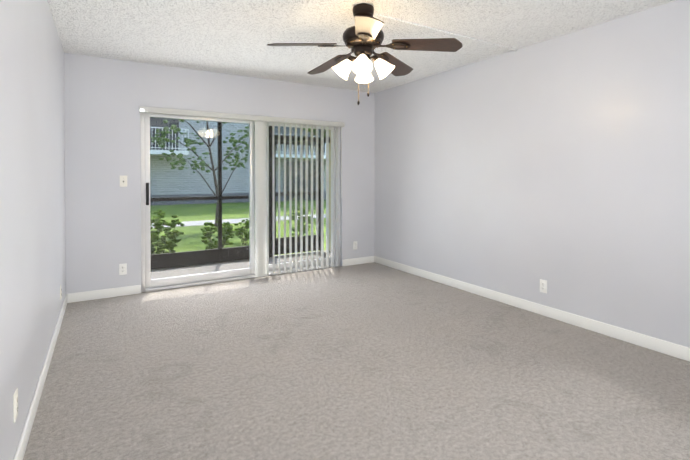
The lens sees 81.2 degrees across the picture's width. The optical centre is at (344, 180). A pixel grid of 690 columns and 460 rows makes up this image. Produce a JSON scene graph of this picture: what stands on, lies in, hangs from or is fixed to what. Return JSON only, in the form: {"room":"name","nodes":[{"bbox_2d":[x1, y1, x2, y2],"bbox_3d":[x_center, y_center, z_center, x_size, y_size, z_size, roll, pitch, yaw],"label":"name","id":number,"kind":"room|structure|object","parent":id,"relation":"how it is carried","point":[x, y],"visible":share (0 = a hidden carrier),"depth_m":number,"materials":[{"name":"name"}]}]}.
{"room":"empty living room","nodes":[
{"label":"empty living room","id":0,"kind":"room"},
{"bbox_2d":[0,0,65,459],"bbox_3d":[-1.062,0.006,1.002,0.150,2.440,7.020,0,1,-31],"label":"wall","id":1,"kind":"structure","parent":0,"point":[32,211],"depth_m":2.00,"materials":[{"name":"paint"}]},
{"bbox_2d":[13,388,17,422],"bbox_3d":[-1.364,0.929,1.670,0.009,0.115,0.070,0,1,-31],"label":"electrical outlet","id":2,"kind":"object","parent":1,"relation":"attached to","point":[15,405],"visible":1,"depth_m":1.65,"materials":[{"name":"white plastic"}]},
{"bbox_2d":[13,294,68,459],"bbox_3d":[-0.990,1.180,1.058,0.017,0.092,6.720,0,1,-31],"label":"baseboard","id":3,"kind":"structure","parent":1,"relation":"attached to","point":[21,448],"depth_m":2.18,"materials":[{"name":"white wood"}]},
{"bbox_2d":[64,53,374,293],"bbox_3d":[-1.189,-0.037,4.932,3.680,2.440,0.150,0,1,-31],"label":"wall","id":4,"kind":"structure","parent":0,"point":[105,99],"depth_m":4.22,"materials":[{"name":"paint"}]},
{"bbox_2d":[69,285,140,302],"bbox_3d":[-2.430,1.146,4.104,0.625,0.092,0.013,0,1,-31],"label":"baseboard","id":5,"kind":"structure","parent":4,"relation":"attached to","point":[136,289],"depth_m":4.09,"materials":[{"name":"white wood"}]},
{"bbox_2d":[119,263,126,274],"bbox_3d":[-2.305,0.916,4.179,0.070,0.115,0.009,0,1,-31],"label":"electrical outlet","id":6,"kind":"object","parent":4,"relation":"attached to","point":[122,269],"visible":1,"depth_m":4.18,"materials":[{"name":"white plastic"}]},
{"bbox_2d":[120,176,126,186],"bbox_3d":[-2.294,0.001,4.170,0.070,0.115,0.020,0,1,-31],"label":"switch plate","id":7,"kind":"object","parent":4,"relation":"attached to","point":[123,181],"visible":1,"depth_m":4.17,"materials":[{"name":"white plastic"}]},
{"bbox_2d":[140,113,339,291],"bbox_3d":[-1.143,0.195,4.965,2.470,1.975,0.135,0,1,-31],"label":"door frame","id":8,"kind":"structure","parent":4,"relation":"in","point":[148,284],"depth_m":4.66,"materials":[{"name":"silver metal"}]},
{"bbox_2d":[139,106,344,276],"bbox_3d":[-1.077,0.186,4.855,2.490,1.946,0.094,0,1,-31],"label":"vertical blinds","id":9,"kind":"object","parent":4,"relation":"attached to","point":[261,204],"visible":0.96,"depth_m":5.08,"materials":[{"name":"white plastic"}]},
{"bbox_2d":[353,241,356,249],"bbox_3d":[0.146,0.905,5.652,0.070,0.115,0.009,0,1,-31],"label":"electrical outlet","id":10,"kind":"object","parent":4,"relation":"attached to","point":[354,245],"visible":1,"depth_m":5.65,"materials":[{"name":"white plastic"}]},
{"bbox_2d":[342,256,372,265],"bbox_3d":[0.188,1.129,5.677,0.525,0.092,0.013,0,1,-31],"label":"baseboard","id":11,"kind":"structure","parent":4,"relation":"attached to","point":[354,261],"depth_m":5.66,"materials":[{"name":"white wood"}]},
{"bbox_2d":[23,262,689,459],"bbox_3d":[0.580,1.275,2.002,3.980,0.120,7.020,0,1,-31],"label":"floor","id":12,"kind":"structure","parent":0,"point":[371,361],"depth_m":2.44,"materials":[{"name":"carpet"}]},
{"bbox_2d":[47,0,675,92],"bbox_3d":[0.580,-1.284,1.974,3.980,0.120,7.020,0,1,-31],"label":"ceiling","id":13,"kind":"structure","parent":0,"point":[234,37],"depth_m":3.29,"materials":[{"name":"white paint"}]},
{"bbox_2d":[267,3,461,104],"bbox_3d":[0.092,-0.893,2.889,1.290,0.684,1.267,0,1,-31],"label":"ceiling fan","id":14,"kind":"object","parent":13,"relation":"hanging from","point":[363,38],"visible":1,"depth_m":2.79,"materials":[{"name":"brown wood"}]},
{"bbox_2d":[374,0,689,347],"bbox_3d":[2.221,-0.015,2.974,0.150,2.440,7.020,0,1,-31],"label":"wall","id":15,"kind":"structure","parent":0,"point":[560,165],"depth_m":3.45,"materials":[{"name":"paint"}]},
{"bbox_2d":[373,256,689,361],"bbox_3d":[2.149,1.159,2.944,0.017,0.092,6.720,0,1,-31],"label":"baseboard","id":16,"kind":"structure","parent":15,"relation":"attached to","point":[658,345],"depth_m":3.45,"materials":[{"name":"white wood"}]},
{"bbox_2d":[540,279,546,293],"bbox_3d":[1.767,0.938,3.587,0.009,0.115,0.070,0,1,-31],"label":"electrical outlet","id":17,"kind":"object","parent":15,"relation":"attached to","point":[543,286],"visible":1,"depth_m":3.58,"materials":[{"name":"white plastic"}]},
{"label":"outside","id":18,"kind":"structure","parent":0,"visible":0},
{"bbox_2d":[151,250,330,278],"bbox_3d":[-2.001,1.342,5.230,5.380,0.275,1.170,0,1,-31],"label":"patio slab","id":19,"kind":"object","parent":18,"point":[216,267],"depth_m":5.59,"materials":[{"name":"concrete"}]},
{"bbox_2d":[150,117,329,269],"bbox_3d":[-2.138,-0.057,5.118,4.995,2.525,1.145,0,1,-31],"label":"screen frame","id":20,"kind":"object","parent":19,"relation":"on","point":[219,252],"depth_m":5.91,"materials":[{"name":"brown metal"}]},
{"bbox_2d":[329,130,330,250],"bbox_3d":[0.072,-0.072,6.483,0.200,2.525,1.210,0,1,-31],"label":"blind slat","id":21,"kind":"structure","parent":19,"relation":"on","point":[330,192],"depth_m":6.83,"materials":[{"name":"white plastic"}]},
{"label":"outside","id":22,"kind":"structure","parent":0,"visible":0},
{"bbox_2d":[150,200,325,254],"bbox_3d":[-7.789,1.163,22.068,70.000,0.260,33.660,0,1,-31],"label":"lawn","id":23,"kind":"structure","parent":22,"point":[196,215],"depth_m":12.26,"materials":[{"name":"green plant"}]},
{"bbox_2d":[150,209,184,254],"bbox_3d":[-2.875,0.820,6.075,0.844,0.787,0.651,0,1,-31],"label":"bush","id":24,"kind":"object","parent":23,"relation":"on","point":[169,244],"depth_m":6.06,"materials":[{"name":"green plant"}]},
{"bbox_2d":[150,119,254,226],"bbox_3d":[-3.415,-0.980,10.077,3.520,4.300,2.728,0,1,-31],"label":"tree","id":25,"kind":"object","parent":23,"relation":"on","point":[236,157],"depth_m":10.01,"materials":[{"name":"green plant"}]},
{"bbox_2d":[200,221,235,249],"bbox_3d":[-2.092,0.926,6.659,0.574,0.560,0.562,0,1,-31],"label":"bush","id":26,"kind":"object","parent":23,"relation":"on","point":[227,232],"depth_m":6.60,"materials":[{"name":"green plant"}]},
{"bbox_2d":[150,117,325,204],"bbox_3d":[-6.167,-3.370,23.202,46.000,9.300,9.300,0,1,-31],"label":"building","id":27,"kind":"structure","parent":23,"relation":"on","point":[177,179],"depth_m":19.07,"materials":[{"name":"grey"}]},
{"bbox_2d":[152,214,325,227],"bbox_3d":[-1.908,1.141,12.278,70.000,0.020,1.100,0,1,-31],"label":"path","id":28,"kind":"structure","parent":23,"relation":"on","point":[231,221],"depth_m":11.35,"materials":[{"name":"concrete"}]},
{"bbox_2d":[234,219,248,244],"bbox_3d":[-1.873,0.948,7.593,0.435,0.494,0.423,0,1,-31],"label":"bush","id":29,"kind":"object","parent":23,"relation":"on","point":[241,229],"depth_m":7.51,"materials":[{"name":"green plant"}]},
{"bbox_2d":[288,198,310,235],"bbox_3d":[-0.857,0.761,7.695,0.459,0.865,0.487,0,1,-31],"label":"bush","id":30,"kind":"object","parent":23,"relation":"on","point":[298,223],"depth_m":7.64,"materials":[{"name":"green plant"}]},
{"bbox_2d":[303,128,325,136],"bbox_3d":[-0.121,-1.284,14.379,3.521,4.813,3.457,0,1,-31],"label":"tree","id":31,"kind":"object","parent":23,"relation":"on","point":[314,131],"depth_m":13.91,"materials":[{"name":"green plant"}]}
]}

